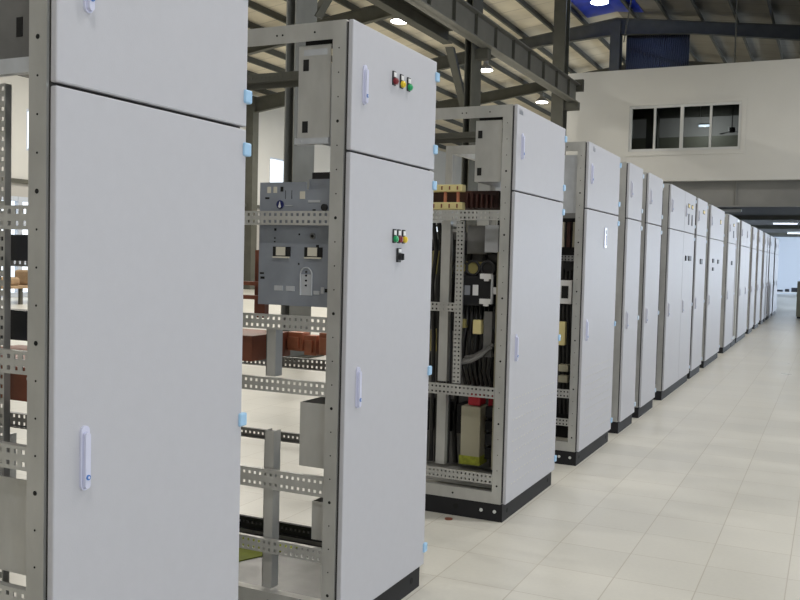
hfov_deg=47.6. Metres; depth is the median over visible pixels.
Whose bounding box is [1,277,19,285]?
package
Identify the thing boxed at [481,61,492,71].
lamp
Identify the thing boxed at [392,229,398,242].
indicator light
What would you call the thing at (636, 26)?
rafter
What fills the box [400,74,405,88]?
indicator light
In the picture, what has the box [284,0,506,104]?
roof purlin
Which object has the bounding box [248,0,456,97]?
roof purlin
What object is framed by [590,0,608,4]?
lamp
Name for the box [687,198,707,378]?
tall cabinet
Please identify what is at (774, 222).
lamp
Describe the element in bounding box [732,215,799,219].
ceiling beam
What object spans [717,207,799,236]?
ceiling
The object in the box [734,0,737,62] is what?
rod
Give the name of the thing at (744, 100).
trim
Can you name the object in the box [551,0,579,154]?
steel column
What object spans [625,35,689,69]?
corrugated panel
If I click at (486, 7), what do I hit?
roof purlin
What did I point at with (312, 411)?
metal box
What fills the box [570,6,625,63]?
roof purlin
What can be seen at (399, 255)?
switch
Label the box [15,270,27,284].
package
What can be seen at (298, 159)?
steel column
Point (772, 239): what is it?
tall cabinet
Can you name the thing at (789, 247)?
wall
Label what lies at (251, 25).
roof purlin
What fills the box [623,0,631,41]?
rod
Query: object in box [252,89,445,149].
roof purlin
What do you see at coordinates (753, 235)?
tall cabinet
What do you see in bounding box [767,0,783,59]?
roof purlin
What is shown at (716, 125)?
window
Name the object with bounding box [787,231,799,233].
lamp
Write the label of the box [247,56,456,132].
roof purlin
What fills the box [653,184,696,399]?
tall cabinet
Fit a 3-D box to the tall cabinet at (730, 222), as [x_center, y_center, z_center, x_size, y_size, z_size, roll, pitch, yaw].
[5.233,-0.310,15.906,1.118,2.333,1.233,3,3,25]
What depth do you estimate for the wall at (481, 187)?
59.31 m
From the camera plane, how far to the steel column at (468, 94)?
18.82 m
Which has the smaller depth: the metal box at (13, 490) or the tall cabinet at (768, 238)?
the metal box at (13, 490)
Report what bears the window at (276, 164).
in the wall at (271, 122)
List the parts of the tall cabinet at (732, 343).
door, corner post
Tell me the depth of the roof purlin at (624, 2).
29.47 m
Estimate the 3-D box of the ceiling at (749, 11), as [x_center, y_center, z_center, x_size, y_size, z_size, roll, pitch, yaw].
[11.373,-8.225,20.335,16.300,2.269,65.000,3,3,25]
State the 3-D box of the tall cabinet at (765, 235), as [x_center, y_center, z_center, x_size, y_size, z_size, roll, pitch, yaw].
[8.901,-0.578,23.562,1.118,2.333,0.894,3,3,25]
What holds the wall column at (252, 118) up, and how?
on the floor
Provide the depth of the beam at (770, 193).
24.12 m
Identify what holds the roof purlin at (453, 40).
attached to the ceiling at (515, 13)
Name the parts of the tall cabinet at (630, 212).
panel, corner post, handle, door, handle, door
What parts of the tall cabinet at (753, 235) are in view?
corner post, door, door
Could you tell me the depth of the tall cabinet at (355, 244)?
3.50 m
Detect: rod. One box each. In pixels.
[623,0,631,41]
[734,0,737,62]
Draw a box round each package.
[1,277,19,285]
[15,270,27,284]
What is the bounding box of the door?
[1,196,27,297]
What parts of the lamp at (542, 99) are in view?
lamp shade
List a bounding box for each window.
[26,108,28,150]
[270,157,283,181]
[628,101,741,151]
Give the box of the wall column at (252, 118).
[243,96,258,288]
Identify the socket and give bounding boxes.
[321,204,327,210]
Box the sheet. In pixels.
[571,0,642,17]
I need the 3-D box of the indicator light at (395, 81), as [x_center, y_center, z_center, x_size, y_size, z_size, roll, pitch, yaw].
[-0.016,-0.875,3.572,0.021,0.057,0.028,3,3,25]
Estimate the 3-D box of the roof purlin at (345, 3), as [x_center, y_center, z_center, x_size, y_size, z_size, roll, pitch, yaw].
[-1.845,-8.861,26.644,0.120,0.220,64.800,3,3,25]
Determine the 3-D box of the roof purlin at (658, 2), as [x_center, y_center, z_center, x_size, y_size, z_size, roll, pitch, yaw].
[5.573,-9.132,23.081,0.120,0.220,64.800,3,3,25]
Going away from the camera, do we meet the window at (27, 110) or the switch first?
the switch
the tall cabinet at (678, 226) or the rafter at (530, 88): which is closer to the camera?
the tall cabinet at (678, 226)
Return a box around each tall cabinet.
[0,0,251,599]
[238,19,439,599]
[425,104,566,522]
[444,141,621,465]
[563,162,643,433]
[632,172,663,417]
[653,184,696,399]
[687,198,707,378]
[700,204,724,367]
[718,214,736,352]
[730,218,739,346]
[735,220,750,342]
[745,226,757,333]
[752,229,762,328]
[758,232,767,324]
[763,234,769,321]
[765,236,774,319]
[771,238,779,315]
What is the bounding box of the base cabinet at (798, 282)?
[796,281,799,318]
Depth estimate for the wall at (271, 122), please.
38.29 m
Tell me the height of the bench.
0.480 m
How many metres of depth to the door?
27.08 m
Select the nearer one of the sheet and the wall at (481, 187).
the sheet
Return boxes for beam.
[663,180,799,206]
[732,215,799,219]
[751,225,799,228]
[767,233,799,235]
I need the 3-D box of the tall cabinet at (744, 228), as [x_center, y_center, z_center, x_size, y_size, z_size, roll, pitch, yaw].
[6.370,-0.393,18.279,1.118,2.333,1.988,3,3,25]
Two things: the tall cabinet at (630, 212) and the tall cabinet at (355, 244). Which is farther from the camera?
the tall cabinet at (630, 212)
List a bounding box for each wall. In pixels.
[0,75,461,249]
[477,183,498,225]
[566,58,799,181]
[775,237,799,293]
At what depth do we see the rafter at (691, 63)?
35.98 m
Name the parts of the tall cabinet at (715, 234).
corner post, door, door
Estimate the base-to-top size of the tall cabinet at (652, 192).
2.333 m
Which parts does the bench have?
leg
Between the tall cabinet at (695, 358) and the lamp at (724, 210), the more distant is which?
the lamp at (724, 210)
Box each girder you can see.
[367,0,452,44]
[405,0,583,101]
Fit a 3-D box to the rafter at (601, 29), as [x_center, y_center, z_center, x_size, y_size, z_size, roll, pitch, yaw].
[0.574,-8.607,34.036,15.000,2.550,0.200,3,3,25]
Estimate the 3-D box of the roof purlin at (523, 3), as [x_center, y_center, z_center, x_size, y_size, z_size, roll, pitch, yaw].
[2.064,-9.237,24.758,0.120,0.220,64.800,3,3,25]
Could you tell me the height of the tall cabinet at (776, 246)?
2.333 m
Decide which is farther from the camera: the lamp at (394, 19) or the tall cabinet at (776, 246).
the tall cabinet at (776, 246)
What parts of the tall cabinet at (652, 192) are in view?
corner post, handle, door, door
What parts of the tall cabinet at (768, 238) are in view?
door, door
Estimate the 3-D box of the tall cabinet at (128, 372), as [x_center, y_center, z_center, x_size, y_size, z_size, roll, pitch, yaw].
[-1.119,0.162,2.647,1.118,2.316,0.755,3,3,25]
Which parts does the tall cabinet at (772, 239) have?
door, door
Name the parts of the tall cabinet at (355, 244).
perforated rail, support post, rail, support post, rail, plate, perforated rail, perforated rail, rail, perforated rail, perforated rail, perforated rail, perforated rail, perforated rail, rail, cross rail, corner post, handle, handle, door, door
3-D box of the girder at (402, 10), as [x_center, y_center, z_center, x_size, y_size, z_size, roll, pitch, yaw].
[-3.198,-5.099,9.895,0.200,0.280,19.400,3,3,25]
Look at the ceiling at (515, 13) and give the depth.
32.42 m
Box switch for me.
[396,248,404,261]
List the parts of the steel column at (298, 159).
plate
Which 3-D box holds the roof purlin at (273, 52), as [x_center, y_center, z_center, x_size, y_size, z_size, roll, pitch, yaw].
[-5.754,-8.485,28.530,0.120,0.220,64.800,3,3,25]
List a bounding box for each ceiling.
[247,0,626,155]
[618,0,799,62]
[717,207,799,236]
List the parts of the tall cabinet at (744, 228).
corner post, door, door, door, door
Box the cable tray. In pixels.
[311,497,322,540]
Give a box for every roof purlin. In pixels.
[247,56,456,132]
[247,70,461,145]
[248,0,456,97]
[248,21,502,130]
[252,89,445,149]
[264,49,462,126]
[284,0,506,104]
[333,0,550,116]
[449,35,550,100]
[483,2,575,73]
[516,0,602,69]
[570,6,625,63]
[620,0,639,18]
[654,0,698,61]
[690,0,726,62]
[727,0,753,61]
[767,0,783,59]
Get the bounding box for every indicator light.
[392,71,398,85]
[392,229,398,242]
[397,229,402,242]
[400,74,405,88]
[402,230,407,243]
[407,77,412,91]
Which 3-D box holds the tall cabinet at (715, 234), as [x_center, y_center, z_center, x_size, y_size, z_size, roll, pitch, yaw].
[4.269,-0.240,13.894,1.118,2.333,1.731,3,3,25]
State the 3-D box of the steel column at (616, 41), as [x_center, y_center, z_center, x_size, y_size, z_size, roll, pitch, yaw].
[7.357,-4.601,30.927,0.850,9.600,0.800,3,3,25]
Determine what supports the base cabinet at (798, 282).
on the floor
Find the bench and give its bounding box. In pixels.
[1,285,27,304]
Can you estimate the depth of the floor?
5.48 m
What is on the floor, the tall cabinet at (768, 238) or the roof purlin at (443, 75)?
the tall cabinet at (768, 238)
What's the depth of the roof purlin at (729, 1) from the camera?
29.02 m
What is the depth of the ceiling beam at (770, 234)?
43.74 m
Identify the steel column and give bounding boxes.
[281,0,331,360]
[445,0,490,231]
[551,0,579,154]
[609,21,622,70]
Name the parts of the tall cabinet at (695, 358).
corner post, door, door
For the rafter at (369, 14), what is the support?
attached to the steel column at (561, 33)
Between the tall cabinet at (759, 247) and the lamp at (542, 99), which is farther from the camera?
the lamp at (542, 99)
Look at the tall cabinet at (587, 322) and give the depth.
6.67 m
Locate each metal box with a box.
[0,433,26,575]
[299,397,324,468]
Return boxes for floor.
[0,289,799,599]
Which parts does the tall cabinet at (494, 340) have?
support post, perforated rail, support post, perforated post, rail, perforated rail, plate, perforated rail, mounting plate, perforated rail, rail, rail, support post, corner post, handle, handle, door, door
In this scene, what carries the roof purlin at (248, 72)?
attached to the ceiling at (515, 13)
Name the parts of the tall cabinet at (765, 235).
corner post, door, door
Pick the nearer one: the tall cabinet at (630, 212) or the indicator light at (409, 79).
the indicator light at (409, 79)
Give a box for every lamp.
[390,16,405,23]
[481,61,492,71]
[536,86,547,103]
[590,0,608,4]
[721,209,741,212]
[773,221,797,223]
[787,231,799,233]
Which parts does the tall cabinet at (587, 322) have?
corner post, rail, corner post, rail, mounting plate, rail, perforated rail, perforated rail, perforated rail, corner post, handle, handle, door, door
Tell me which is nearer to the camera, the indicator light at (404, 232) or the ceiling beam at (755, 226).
the indicator light at (404, 232)
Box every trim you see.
[2,177,458,228]
[624,98,746,155]
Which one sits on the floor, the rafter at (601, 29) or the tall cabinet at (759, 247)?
the tall cabinet at (759, 247)
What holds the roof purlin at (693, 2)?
attached to the ceiling at (749, 11)
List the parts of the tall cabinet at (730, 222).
corner post, door, door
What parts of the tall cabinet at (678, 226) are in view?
panel, corner post, door, door, door, door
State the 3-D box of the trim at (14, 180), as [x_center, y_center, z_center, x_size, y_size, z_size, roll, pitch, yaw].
[-9.594,-3.665,30.538,0.100,0.120,65.000,3,3,25]
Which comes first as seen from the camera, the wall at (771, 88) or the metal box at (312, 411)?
the metal box at (312, 411)
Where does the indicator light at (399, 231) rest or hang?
on the tall cabinet at (355, 244)
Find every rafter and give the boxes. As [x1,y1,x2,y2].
[247,5,392,55]
[255,18,616,112]
[436,64,625,107]
[617,18,799,40]
[689,61,722,65]
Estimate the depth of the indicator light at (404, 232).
3.71 m
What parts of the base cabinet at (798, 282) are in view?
door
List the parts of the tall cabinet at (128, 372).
perforated post, perforated rail, perforated rail, perforated rail, perforated rail, perforated rail, cross rail, perforated rail, corner post, handle, handle, door, door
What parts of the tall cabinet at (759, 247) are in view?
corner post, door, door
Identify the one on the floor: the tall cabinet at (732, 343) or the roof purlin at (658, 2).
the tall cabinet at (732, 343)
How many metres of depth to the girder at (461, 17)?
19.21 m
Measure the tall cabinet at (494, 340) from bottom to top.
2.328 m
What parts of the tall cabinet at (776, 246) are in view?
door, door, door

